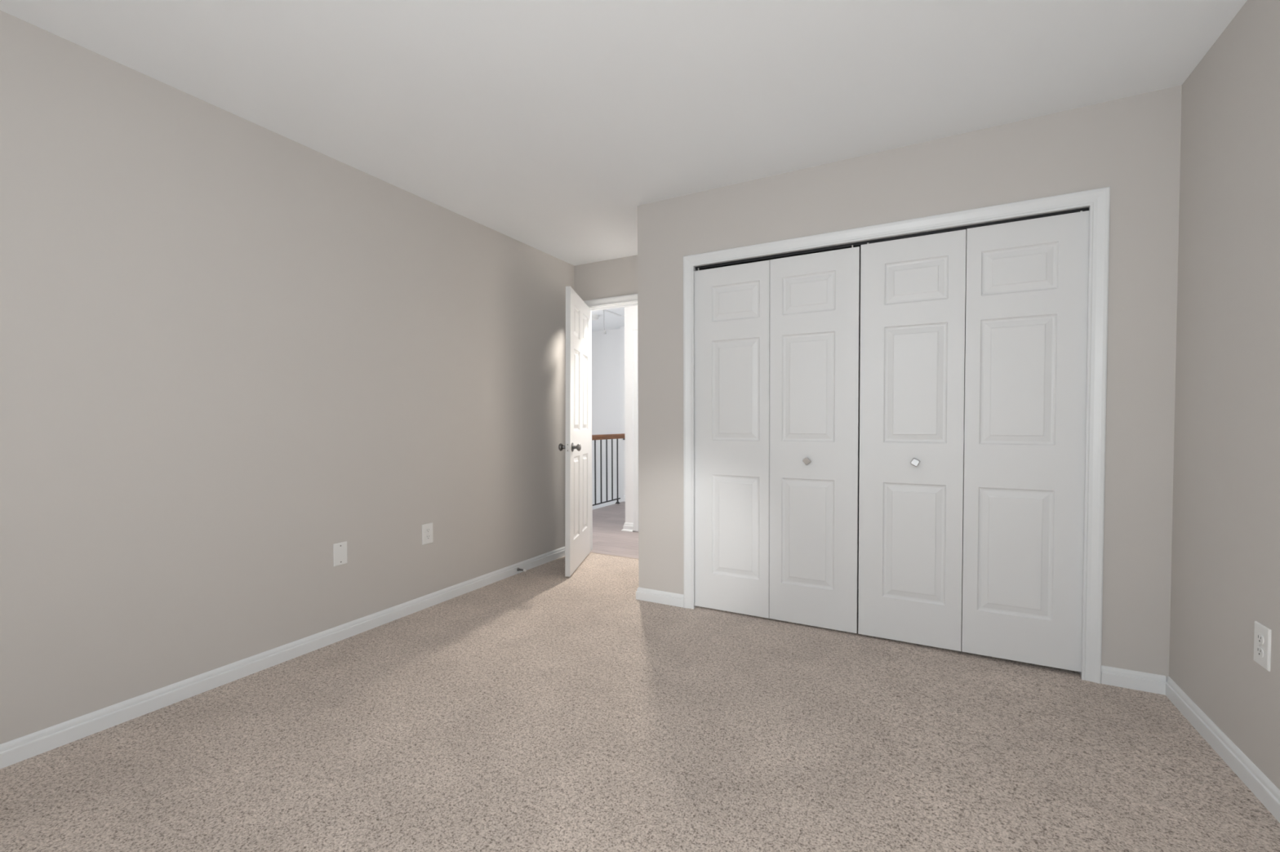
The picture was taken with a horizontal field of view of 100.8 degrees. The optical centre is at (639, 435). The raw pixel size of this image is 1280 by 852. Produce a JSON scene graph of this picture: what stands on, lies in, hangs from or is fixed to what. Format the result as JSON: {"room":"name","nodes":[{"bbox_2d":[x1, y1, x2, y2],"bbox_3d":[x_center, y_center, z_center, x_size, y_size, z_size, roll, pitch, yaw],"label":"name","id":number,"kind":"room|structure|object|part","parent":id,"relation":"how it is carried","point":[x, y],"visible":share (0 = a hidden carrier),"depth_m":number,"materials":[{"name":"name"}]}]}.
{"room":"empty bedroom","nodes":[
{"label":"empty bedroom","id":0,"kind":"room"},
{"bbox_2d":[0,9,574,744],"bbox_3d":[-1.685,-0.117,2.535,0.115,2.540,4.822,1,2,28],"label":"wall","id":1,"kind":"structure","parent":0,"point":[234,351],"depth_m":2.23,"materials":[{"name":"grey paint"}]},
{"bbox_2d":[0,546,564,768],"bbox_3d":[-1.624,1.022,2.534,0.014,0.088,4.592,1,2,28],"label":"baseboard","id":2,"kind":"structure","parent":1,"relation":"attached to","point":[22,748],"depth_m":2.25,"materials":[{"name":"white wood"}]},
{"bbox_2d":[516,568,526,572],"bbox_3d":[-0.862,0.984,3.866,0.075,0.022,0.022,1,2,28],"label":"door stop","id":3,"kind":"object","parent":2,"relation":"attached to","point":[517,569],"visible":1,"depth_m":3.86,"materials":[{"name":"silver metal"}]},
{"bbox_2d":[333,541,347,566],"bbox_3d":[-1.531,0.607,2.708,0.007,0.114,0.072,1,2,28],"label":"blank wall plate","id":4,"kind":"object","parent":1,"relation":"attached to","point":[340,549],"visible":1,"depth_m":2.70,"materials":[{"name":"white plastic"}]},
{"bbox_2d":[422,522,433,545],"bbox_3d":[-1.276,0.593,3.184,0.008,0.122,0.078,1,2,28],"label":"wall outlet","id":5,"kind":"object","parent":1,"relation":"attached to","point":[427,529],"visible":1,"depth_m":3.18,"materials":[{"name":"white plastic"}]},
{"bbox_2d":[425,528,430,533],"bbox_3d":[-1.274,0.573,3.183,0.003,0.029,0.034,1,2,28],"label":"receptacle","id":6,"kind":"object","parent":5,"relation":"attached to","point":[427,530],"depth_m":3.18,"materials":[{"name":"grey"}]},
{"bbox_2d":[591,328,621,509],"bbox_3d":[-1.260,0.622,6.853,1.285,4.240,3.158,1,2,28],"label":"wall","id":7,"kind":"structure","parent":0,"point":[605,348],"depth_m":7.69,"materials":[{"name":"white paint"}]},
{"bbox_2d":[620,326,625,502],"bbox_3d":[0.275,0.607,7.225,1.173,4.240,0.115,1,2,28],"label":"wall","id":8,"kind":"structure","parent":0,"point":[622,328],"depth_m":7.41,"materials":[{"name":"white paint"}]},
{"bbox_2d":[0,0,1247,331],"bbox_3d":[-0.281,-1.472,3.655,5.986,0.100,8.185,1,2,28],"label":"ceiling","id":9,"kind":"structure","parent":0,"point":[546,126],"depth_m":2.04,"materials":[{"name":"white paint"}]},
{"bbox_2d":[591,314,599,319],"bbox_3d":[-0.584,-1.472,6.620,0.144,0.048,0.144,1,2,28],"label":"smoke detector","id":10,"kind":"object","parent":9,"relation":"attached to","point":[593,317],"visible":0.74,"depth_m":6.57,"materials":[{"name":"white plastic"}]},
{"bbox_2d":[601,306,624,316],"bbox_3d":[-0.241,-1.474,6.052,0.550,0.016,1.000,1,2,28],"label":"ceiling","id":11,"kind":"structure","parent":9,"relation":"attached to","point":[620,312],"depth_m":6.33,"materials":[{"name":"white paint"}]},
{"bbox_3d":[-0.241,-1.479,6.052,0.470,0.006,0.920,1,2,28],"label":"panel","id":12,"kind":"part","parent":11,"relation":"part of","materials":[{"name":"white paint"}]},
{"bbox_2d":[624,306,638,532],"bbox_3d":[1.876,-0.210,5.680,3.322,2.540,2.403,1,2,28],"label":"wall","id":13,"kind":"structure","parent":0,"point":[630,313],"depth_m":5.38,"materials":[{"name":"white paint"}]},
{"bbox_2d":[621,528,633,532],"bbox_3d":[-0.127,0.969,5.402,0.130,0.018,0.030,1,2,28],"label":"trim","id":14,"kind":"structure","parent":13,"relation":"attached to","point":[623,530],"depth_m":5.39,"materials":[{"name":"white wood"}]},
{"bbox_2d":[622,522,633,529],"bbox_3d":[-0.117,0.944,5.404,0.116,0.099,0.016,1,2,28],"label":"baseboard","id":15,"kind":"structure","parent":13,"relation":"attached to","point":[626,526],"depth_m":5.40,"materials":[{"name":"white wood"}]},
{"bbox_2d":[632,328,638,531],"bbox_3d":[0.356,-0.040,5.190,0.904,2.044,0.132,1,2,28],"label":"trim","id":16,"kind":"structure","parent":13,"relation":"attached to","point":[635,357],"depth_m":5.33,"materials":[{"name":"white wood"}]},
{"bbox_2d":[0,501,1279,851],"bbox_3d":[0.097,1.082,3.168,4.586,0.104,7.330,1,2,28],"label":"floor","id":17,"kind":"structure","parent":0,"point":[540,708],"depth_m":1.78,"materials":[{"name":"carpet"}]},
{"bbox_2d":[591,433,625,506],"bbox_3d":[-0.757,0.480,6.386,0.062,0.952,2.330,1,2,28],"label":"stair railing","id":18,"kind":"object","parent":17,"relation":"on","point":[602,437],"visible":0.36,"depth_m":6.97,"materials":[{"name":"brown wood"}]},
{"bbox_3d":[-0.790,0.895,6.333,0.014,0.014,2.185,1,2,28],"label":"rail","id":19,"kind":"part","parent":18,"relation":"part of","materials":[{"name":"black metal"}]},
{"bbox_3d":[-0.762,0.036,6.369,0.062,0.065,2.315,1,2,28],"label":"handrail","id":20,"kind":"part","parent":18,"relation":"part of","materials":[{"name":"brown wood"}]},
{"bbox_2d":[590,552,638,559],"bbox_3d":[-0.140,1.003,4.351,0.737,0.008,0.016,1,2,28],"label":"threshold","id":21,"kind":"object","parent":17,"relation":"on","point":[590,553],"depth_m":4.38,"materials":[{"name":"beige"}]},
{"bbox_2d":[574,231,966,589],"bbox_3d":[1.026,-0.159,3.755,3.520,2.540,0.115,1,2,28],"label":"wall","id":22,"kind":"structure","parent":0,"point":[618,277],"depth_m":4.33,"materials":[{"name":"grey paint"}]},
{"bbox_2d":[558,286,591,577],"bbox_3d":[-0.472,-0.029,4.098,0.162,2.054,0.738,0,2,6],"label":"door","id":23,"kind":"structure","parent":22,"relation":"in","point":[578,313],"depth_m":3.97,"materials":[{"name":"white paint"}]},
{"bbox_3d":[-0.553,0.085,3.812,0.064,0.065,0.065,0,2,6],"label":"knob","id":24,"kind":"part","parent":23,"relation":"part of","materials":[{"name":"silver metal"}]},
{"bbox_3d":[-0.511,0.087,3.745,0.025,0.057,0.002,0,2,6],"label":"latch plate","id":25,"kind":"part","parent":23,"relation":"part of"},
{"bbox_3d":[-0.455,0.086,3.802,0.064,0.065,0.065,0,2,6],"label":"knob","id":26,"kind":"part","parent":23,"relation":"part of","materials":[{"name":"silver metal"}]},
{"bbox_2d":[583,293,637,551],"bbox_3d":[-0.120,-0.053,4.370,0.863,2.155,0.148,1,2,28],"label":"trim","id":27,"kind":"structure","parent":22,"relation":"attached to","point":[628,300],"depth_m":4.40,"materials":[{"name":"white"}]},
{"bbox_3d":[-0.151,-0.052,4.312,0.863,2.155,0.016,1,2,28],"label":"casing","id":28,"kind":"part","parent":27,"relation":"part of","materials":[{"name":"white"}]},
{"bbox_2d":[637,84,1182,678],"bbox_3d":[1.270,-0.142,3.082,2.456,2.540,0.842,1,2,28],"label":"wall","id":29,"kind":"structure","parent":0,"point":[1130,145],"depth_m":2.29,"materials":[{"name":"grey paint"}]},
{"bbox_2d":[635,587,684,608],"bbox_3d":[0.120,0.998,3.242,0.324,0.088,0.014,1,2,28],"label":"baseboard","id":30,"kind":"structure","parent":29,"relation":"attached to","point":[642,594],"depth_m":3.23,"materials":[{"name":"white wood"}]},
{"bbox_2d":[694,244,859,633],"bbox_3d":[0.722,0.022,2.928,0.900,2.001,0.071,1,2,28],"label":"door","id":31,"kind":"structure","parent":29,"relation":"in","point":[777,340],"depth_m":2.91,"materials":[{"name":"white paint"}]},
{"bbox_3d":[0.889,0.137,2.820,0.042,0.042,0.034,1,2,28],"label":"knob","id":32,"kind":"part","parent":31,"relation":"part of","materials":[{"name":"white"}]},
{"bbox_2d":[683,186,1110,684],"bbox_3d":[1.137,0.036,2.737,1.930,2.162,0.132,1,2,28],"label":"trim","id":33,"kind":"structure","parent":29,"relation":"attached to","point":[1097,201],"depth_m":2.31,"materials":[{"name":"white wood"}]},
{"bbox_2d":[857,210,1089,672],"bbox_3d":[1.524,0.030,2.499,0.906,2.001,0.071,1,2,28],"label":"door","id":34,"kind":"structure","parent":29,"relation":"in","point":[1019,416],"depth_m":2.47,"materials":[{"name":"white paint"}]},
{"bbox_3d":[1.340,0.131,2.579,0.042,0.042,0.034,1,2,28],"label":"knob","id":35,"kind":"part","parent":34,"relation":"part of","materials":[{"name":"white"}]},
{"bbox_2d":[1101,665,1166,695],"bbox_3d":[2.057,1.028,2.209,0.205,0.088,0.014,1,2,28],"label":"baseboard","id":36,"kind":"structure","parent":29,"relation":"attached to","point":[1110,676],"depth_m":2.20,"materials":[{"name":"white wood"}]},
{"bbox_2d":[1168,0,1279,790],"bbox_3d":[1.521,-0.086,0.824,0.115,2.540,4.822,1,2,28],"label":"wall","id":37,"kind":"structure","parent":0,"point":[1225,548],"depth_m":1.75,"materials":[{"name":"grey paint"}]},
{"bbox_2d":[1165,676,1279,822],"bbox_3d":[1.270,1.068,0.512,0.014,0.100,3.750,1,2,28],"label":"baseboard","id":38,"kind":"structure","parent":37,"relation":"attached to","point":[1252,777],"depth_m":1.72,"materials":[{"name":"white wood"}]},
{"bbox_2d":[1253,621,1271,671],"bbox_3d":[1.843,0.624,1.570,0.008,0.122,0.078,1,2,28],"label":"wall outlet","id":39,"kind":"object","parent":37,"relation":"attached to","point":[1262,634],"visible":1,"depth_m":1.56,"materials":[{"name":"white plastic"}]},
{"bbox_2d":[1256,646,1263,657],"bbox_3d":[1.841,0.644,1.572,0.003,0.029,0.034,1,2,28],"label":"receptacle","id":40,"kind":"object","parent":39,"relation":"attached to","point":[1260,650],"depth_m":1.57,"materials":[{"name":"grey plastic"}]},
{"bbox_2d":[1256,633,1263,644],"bbox_3d":[1.841,0.605,1.571,0.003,0.029,0.034,1,2,28],"label":"receptacle","id":41,"kind":"object","parent":39,"relation":"attached to","point":[1260,637],"depth_m":1.57,"materials":[{"name":"grey plastic"}]}
]}

